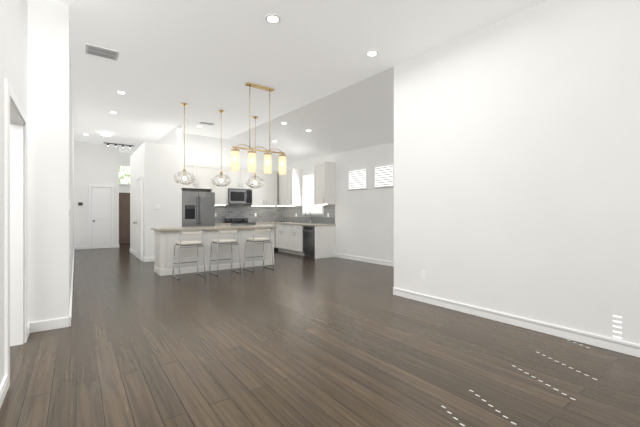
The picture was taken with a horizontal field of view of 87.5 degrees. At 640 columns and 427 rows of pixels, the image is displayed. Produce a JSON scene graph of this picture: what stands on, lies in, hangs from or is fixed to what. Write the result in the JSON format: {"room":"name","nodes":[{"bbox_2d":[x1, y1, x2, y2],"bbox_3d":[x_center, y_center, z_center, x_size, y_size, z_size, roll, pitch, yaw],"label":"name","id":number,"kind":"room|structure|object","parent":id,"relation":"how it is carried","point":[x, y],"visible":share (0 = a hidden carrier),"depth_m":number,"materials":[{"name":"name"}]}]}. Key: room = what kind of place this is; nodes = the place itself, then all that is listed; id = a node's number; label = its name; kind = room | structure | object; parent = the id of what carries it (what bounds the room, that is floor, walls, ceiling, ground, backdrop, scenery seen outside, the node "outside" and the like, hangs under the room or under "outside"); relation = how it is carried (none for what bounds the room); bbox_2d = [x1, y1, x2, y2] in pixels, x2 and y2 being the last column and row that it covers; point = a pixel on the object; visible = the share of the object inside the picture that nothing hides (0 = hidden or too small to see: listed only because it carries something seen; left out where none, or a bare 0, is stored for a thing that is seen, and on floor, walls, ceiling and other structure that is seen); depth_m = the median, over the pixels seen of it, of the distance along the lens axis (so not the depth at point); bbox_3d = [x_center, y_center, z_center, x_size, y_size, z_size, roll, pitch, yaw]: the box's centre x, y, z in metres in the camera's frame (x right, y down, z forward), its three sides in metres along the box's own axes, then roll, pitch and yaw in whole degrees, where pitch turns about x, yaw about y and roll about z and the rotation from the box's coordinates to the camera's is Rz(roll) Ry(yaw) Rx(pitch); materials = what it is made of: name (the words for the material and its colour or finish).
{"room":"living room","nodes":[
{"label":"living room","id":0,"kind":"room"},
{"bbox_2d":[0,0,27,384],"bbox_3d":[-0.933,-0.725,0.514,0.120,3.850,6.930,0,0,-36],"label":"wall","id":1,"kind":"structure","parent":0,"point":[14,42],"depth_m":2.46,"materials":[{"name":"paint"}]},
{"bbox_2d":[4,78,26,388],"bbox_3d":[-2.497,0.142,2.671,0.138,2.115,1.110,0,0,-36],"label":"trim","id":2,"kind":"structure","parent":1,"relation":"attached to","point":[15,229],"depth_m":3.03,"materials":[{"name":"white wood"}]},
{"bbox_2d":[28,0,73,322],"bbox_3d":[-7.665,-0.725,7.051,3.940,3.850,11.570,0,0,-36],"label":"wall","id":3,"kind":"structure","parent":0,"point":[50,185],"depth_m":3.45,"materials":[{"name":"paint"}]},
{"bbox_2d":[0,245,639,407],"bbox_3d":[-1.673,1.147,6.859,6.170,0.105,17.850,0,0,-36],"label":"baseboard","id":4,"kind":"structure","parent":3,"relation":"attached to","point":[624,347],"depth_m":3.47,"materials":[{"name":"white wood"}]},
{"bbox_2d":[74,141,118,248],"bbox_3d":[-8.292,-0.725,12.333,1.280,3.850,2.300,0,0,-36],"label":"wall","id":5,"kind":"structure","parent":0,"point":[96,163],"depth_m":11.26,"materials":[{"name":"paint"}]},
{"bbox_2d":[89,185,113,248],"bbox_3d":[-7.470,0.117,11.429,0.730,2.165,0.123,0,0,-36],"label":"door","id":6,"kind":"structure","parent":5,"relation":"in","point":[101,217],"depth_m":11.44,"materials":[{"name":"white wood"}]},
{"bbox_2d":[119,152,132,243],"bbox_3d":[-7.051,-0.725,14.076,2.780,3.850,0.150,0,0,-36],"label":"wall","id":7,"kind":"structure","parent":0,"point":[124,158],"depth_m":13.40,"materials":[{"name":"paint"}]},
{"bbox_2d":[119,191,129,243],"bbox_3d":[-7.719,0.147,13.415,0.890,2.105,0.123,0,0,-36],"label":"door","id":8,"kind":"structure","parent":7,"relation":"in","point":[124,216],"depth_m":13.36,"materials":[{"name":"brown wood"}]},
{"bbox_2d":[119,164,129,184],"bbox_3d":[-7.747,-1.545,13.452,0.820,0.810,0.030,0,0,-36],"label":"window","id":9,"kind":"structure","parent":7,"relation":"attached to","point":[124,174],"depth_m":13.39,"materials":[{"name":"white"}]},
{"bbox_2d":[130,142,177,257],"bbox_3d":[-4.827,-0.290,9.582,0.770,2.980,2.730,0,0,-36],"label":"wall","id":10,"kind":"structure","parent":0,"point":[155,165],"depth_m":8.49,"materials":[{"name":"paint"}]},
{"bbox_2d":[133,175,142,260],"bbox_3d":[-4.803,0.117,8.788,0.123,2.165,0.930,0,0,-36],"label":"pantry door","id":11,"kind":"structure","parent":10,"relation":"in","point":[139,217],"depth_m":8.61,"materials":[{"name":"white wood"}]},
{"bbox_2d":[155,125,181,226],"bbox_3d":[-5.508,-0.725,11.252,0.100,3.850,6.230,0,0,-36],"label":"wall","id":12,"kind":"structure","parent":0,"point":[173,136],"depth_m":8.76,"materials":[{"name":"paint"}]},
{"bbox_2d":[215,222,229,225],"bbox_3d":[-2.991,0.310,9.926,0.507,0.040,0.635,0,0,-36],"label":"countertop","id":13,"kind":"structure","parent":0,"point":[216,223],"depth_m":9.69,"materials":[{"name":"beige stone"}]},
{"bbox_2d":[182,133,282,248],"bbox_3d":[-2.683,-0.725,10.641,3.740,3.850,0.150,0,0,-36],"label":"wall","id":14,"kind":"structure","parent":0,"point":[201,149],"depth_m":10.14,"materials":[{"name":"paint"}]},
{"bbox_2d":[182,162,213,189],"bbox_3d":[-3.621,-1.055,9.568,0.930,0.710,0.470,0,0,-36],"label":"upper cabinet","id":15,"kind":"object","parent":14,"relation":"attached to","point":[203,173],"depth_m":9.46,"materials":[{"name":"white wood"}]},
{"bbox_2d":[207,166,229,205],"bbox_3d":[-3.049,-0.830,10.060,0.570,1.160,0.350,0,0,-36],"label":"upper cabinet","id":16,"kind":"object","parent":14,"relation":"attached to","point":[221,193],"depth_m":9.95,"materials":[{"name":"white wood"}]},
{"bbox_2d":[230,167,253,189],"bbox_3d":[-2.558,-1.085,10.419,0.768,0.650,0.350,0,0,-36],"label":"upper cabinet","id":17,"kind":"object","parent":14,"relation":"attached to","point":[238,178],"depth_m":10.28,"materials":[{"name":"white wood"}]},
{"bbox_2d":[228,188,251,203],"bbox_3d":[-2.530,-0.527,10.380,0.756,0.455,0.440,0,0,-36],"label":"over-the-range microwave","id":18,"kind":"object","parent":17,"relation":"attached to","point":[239,196],"visible":0.9,"depth_m":10.22,"materials":[{"name":"silver metal"}]},
{"bbox_2d":[246,170,276,205],"bbox_3d":[-1.903,-0.830,10.897,0.977,1.160,0.350,0,0,-36],"label":"upper cabinet","id":19,"kind":"object","parent":14,"relation":"attached to","point":[266,195],"depth_m":10.79,"materials":[{"name":"white wood"}]},
{"bbox_2d":[49,0,546,162],"bbox_3d":[-3.397,-1.959,6.497,10.180,1.270,19.500,0,0,-36],"label":"ceiling","id":20,"kind":"structure","parent":0,"point":[320,72],"depth_m":4.95,"materials":[{"name":"paint"}]},
{"bbox_2d":[85,44,118,60],"bbox_3d":[-2.993,-2.208,4.588,0.380,0.017,0.320,0,0,-36],"label":"ceiling vent","id":21,"kind":"object","parent":20,"relation":"in","point":[98,51],"visible":1,"depth_m":4.57,"materials":[{"name":"white metal"}]},
{"bbox_2d":[100,132,111,135],"bbox_3d":[-6.258,-2.325,9.769,0.280,0.126,0.280,0,0,-36],"label":"ceiling light","id":22,"kind":"object","parent":20,"relation":"attached to","point":[105,134],"depth_m":9.68,"materials":[{"name":"white"}]},
{"bbox_2d":[104,142,133,147],"bbox_3d":[-6.906,-2.338,11.488,0.900,0.101,0.060,0,0,-36],"label":"track spotlight","id":23,"kind":"object","parent":20,"relation":"attached to","point":[123,145],"visible":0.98,"depth_m":11.47,"materials":[{"name":"grey metal"}]},
{"bbox_2d":[173,103,194,184],"bbox_3d":[-2.788,-1.422,6.868,0.422,1.671,0.422,0,0,-36],"label":"pendant light","id":24,"kind":"object","parent":20,"relation":"hanging from","point":[191,180],"visible":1,"depth_m":6.84,"materials":[{"name":"clear glass"}]},
{"bbox_2d":[199,121,214,124],"bbox_3d":[-2.858,-2.276,8.439,0.360,0.015,0.180,0,0,-36],"label":"ceiling vent","id":25,"kind":"object","parent":20,"relation":"in","point":[202,122],"visible":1,"depth_m":8.42,"materials":[{"name":"white metal"}]},
{"bbox_2d":[211,110,230,186],"bbox_3d":[-2.166,-1.422,7.322,0.422,1.671,0.422,0,0,-36],"label":"pendant light","id":26,"kind":"object","parent":20,"relation":"hanging from","point":[221,179],"visible":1,"depth_m":7.24,"materials":[{"name":"clear glass"}]},
{"bbox_2d":[246,116,263,187],"bbox_3d":[-1.512,-1.422,7.800,0.422,1.671,0.422,0,0,-36],"label":"pendant light","id":27,"kind":"object","parent":20,"relation":"hanging from","point":[255,177],"visible":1,"depth_m":7.71,"materials":[{"name":"clear glass"}]},
{"bbox_2d":[231,82,285,174],"bbox_3d":[-1.047,-1.463,5.824,1.040,1.506,0.140,0,0,-36],"label":"chandelier","id":28,"kind":"object","parent":20,"relation":"hanging from","point":[252,161],"visible":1,"depth_m":5.76,"materials":[{"name":"beige glass"}]},
{"bbox_2d":[265,14,280,23],"bbox_3d":[-0.523,-2.165,3.717,0.170,0.013,0.170,0,0,-36],"label":"recessed light","id":29,"kind":"object","parent":20,"relation":"in","point":[273,18],"visible":0.96,"depth_m":3.70,"materials":[{"name":"white"}]},
{"bbox_2d":[366,50,377,56],"bbox_3d":[0.703,-2.164,4.513,0.170,0.013,0.170,0,0,-36],"label":"recessed light","id":30,"kind":"object","parent":20,"relation":"in","point":[370,53],"visible":1,"depth_m":4.50,"materials":[{"name":"white"}]},
{"bbox_2d":[0,243,639,426],"bbox_3d":[-2.662,1.259,7.034,12.000,0.121,19.500,0,0,-36],"label":"floor","id":31,"kind":"structure","parent":0,"point":[292,340],"depth_m":2.73,"materials":[{"name":"brown wood"}]},
{"bbox_2d":[172,230,205,279],"bbox_3d":[-2.485,0.754,6.334,0.486,0.892,0.493,0,0,-36],"label":"stool","id":32,"kind":"object","parent":31,"relation":"on","point":[186,244],"visible":1,"depth_m":6.25,"materials":[{"name":"silver metal"}]},
{"bbox_2d":[182,191,214,226],"bbox_3d":[-3.518,0.300,9.418,0.900,1.800,0.801,0,0,-36],"label":"refrigerator","id":33,"kind":"object","parent":31,"relation":"on","point":[198,209],"visible":0.46,"depth_m":9.13,"materials":[{"name":"grey metal"}]},
{"bbox_2d":[151,229,273,275],"bbox_3d":[-2.254,0.768,7.375,2.460,0.865,0.650,0,0,-36],"label":"kitchen island","id":34,"kind":"object","parent":31,"relation":"on","point":[166,238],"depth_m":6.94,"materials":[{"name":"painted wood"},{"name":"stone"}]},
{"bbox_2d":[155,225,276,232],"bbox_3d":[-2.243,0.312,7.334,2.530,0.045,0.750,0,0,-36],"label":"island countertop","id":35,"kind":"structure","parent":34,"relation":"on","point":[172,230],"depth_m":7.05,"materials":[{"name":"beige stone"}]},
{"bbox_2d":[209,229,240,275],"bbox_3d":[-1.919,0.754,6.747,0.486,0.892,0.493,0,0,-36],"label":"stool","id":36,"kind":"object","parent":31,"relation":"on","point":[222,241],"visible":1,"depth_m":6.66,"materials":[{"name":"silver metal"}]},
{"bbox_2d":[224,217,254,225],"bbox_3d":[-2.442,0.660,10.259,0.754,1.080,0.711,0,0,-36],"label":"range","id":37,"kind":"object","parent":31,"relation":"on","point":[238,221],"visible":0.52,"depth_m":10.32,"materials":[{"name":"silver metal"}]},
{"bbox_2d":[243,228,273,271],"bbox_3d":[-1.322,0.754,7.183,0.486,0.892,0.493,0,0,-36],"label":"stool","id":38,"kind":"object","parent":31,"relation":"on","point":[259,239],"visible":1,"depth_m":7.09,"materials":[{"name":"silver metal"}]},
{"bbox_2d":[270,222,277,247],"bbox_3d":[-1.886,0.765,10.743,0.692,0.870,0.620,0,0,-36],"label":"base cabinet","id":39,"kind":"object","parent":31,"relation":"on","point":[271,223],"depth_m":10.67,"materials":[{"name":"white wood"}]},
{"bbox_2d":[255,222,269,225],"bbox_3d":[-1.640,0.310,10.913,1.294,0.040,0.635,0,0,-36],"label":"countertop","id":40,"kind":"structure","parent":39,"relation":"on","point":[256,223],"depth_m":10.50,"materials":[{"name":"beige stone"}]},
{"bbox_2d":[276,225,286,251],"bbox_3d":[-0.920,0.765,10.527,0.620,0.870,0.828,0,0,-36],"label":"base cabinet","id":41,"kind":"object","parent":31,"relation":"on","point":[281,230],"depth_m":10.38,"materials":[{"name":"white wood"}]},
{"bbox_2d":[287,225,318,256],"bbox_3d":[-0.503,0.765,9.957,0.620,0.870,0.828,0,0,-36],"label":"base cabinet","id":42,"kind":"object","parent":31,"relation":"on","point":[289,233],"depth_m":9.65,"materials":[{"name":"white wood"}]},
{"bbox_2d":[275,221,310,224],"bbox_3d":[-0.502,0.310,9.933,0.645,0.040,2.280,0,0,-36],"label":"countertop","id":43,"kind":"structure","parent":42,"relation":"on","point":[284,222],"depth_m":10.32,"materials":[{"name":"grey stone"}]},
{"bbox_2d":[303,226,314,257],"bbox_3d":[-0.112,0.780,9.339,0.604,0.840,0.620,0,0,-36],"label":"dishwasher","id":44,"kind":"object","parent":31,"relation":"on","point":[308,241],"visible":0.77,"depth_m":9.21,"materials":[{"name":"grey metal"}]},
{"bbox_2d":[286,142,393,261],"bbox_3d":[0.775,-0.725,8.864,0.150,3.850,7.100,0,0,-36],"label":"wall","id":45,"kind":"structure","parent":0,"point":[364,223],"depth_m":8.35,"materials":[{"name":"paint"}]},
{"bbox_2d":[277,171,282,204],"bbox_3d":[-1.157,-0.830,11.081,0.350,1.160,0.854,0,0,-36],"label":"upper cabinet","id":46,"kind":"object","parent":45,"relation":"attached to","point":[279,177],"depth_m":11.03,"materials":[{"name":"white wood"}]},
{"bbox_2d":[283,169,301,204],"bbox_3d":[-0.842,-0.830,10.649,0.350,1.160,0.458,0,0,-36],"label":"upper cabinet","id":47,"kind":"object","parent":45,"relation":"attached to","point":[292,181],"depth_m":10.51,"materials":[{"name":"white wood"}]},
{"bbox_2d":[302,174,322,213],"bbox_3d":[-0.237,-0.595,10.093,0.030,1.210,1.080,0,0,-36],"label":"kitchen window","id":48,"kind":"structure","parent":45,"relation":"in","point":[308,194],"depth_m":10.22,"materials":[{"name":"white"}]},
{"bbox_2d":[315,161,334,204],"bbox_3d":[0.125,-0.830,9.326,0.350,1.160,0.520,0,0,-36],"label":"upper cabinet","id":49,"kind":"object","parent":45,"relation":"attached to","point":[324,171],"depth_m":9.15,"materials":[{"name":"white wood"}]},
{"bbox_2d":[348,168,366,189],"bbox_3d":[0.945,-0.865,8.474,0.030,0.510,0.690,0,0,-36],"label":"window","id":50,"kind":"structure","parent":45,"relation":"in","point":[357,178],"depth_m":8.46,"materials":[{"name":"white glass"}]},
{"bbox_2d":[374,164,393,187],"bbox_3d":[1.479,-0.865,7.743,0.030,0.510,0.620,0,0,-36],"label":"window","id":51,"kind":"structure","parent":45,"relation":"in","point":[383,175],"depth_m":7.74,"materials":[{"name":"white glass"}]},
{"bbox_2d":[394,0,639,344],"bbox_3d":[3.678,-0.725,3.213,2.130,3.850,5.850,0,0,-36],"label":"wall","id":52,"kind":"structure","parent":0,"point":[517,164],"depth_m":3.46,"materials":[{"name":"paint"}]},
{"bbox_2d":[421,270,424,278],"bbox_3d":[1.401,0.830,4.528,0.010,0.116,0.072,0,0,-36],"label":"outlet","id":53,"kind":"object","parent":52,"relation":"attached to","point":[422,274],"visible":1,"depth_m":4.53,"materials":[{"name":"white plastic"}]},
{"bbox_2d":[613,315,621,338],"bbox_3d":[2.584,1.008,2.903,0.001,0.239,0.060,0,0,-36],"label":"glint","id":54,"kind":"object","parent":52,"relation":"attached to","point":[617,326],"visible":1,"depth_m":2.90,"materials":[{"name":"white"}]}
]}

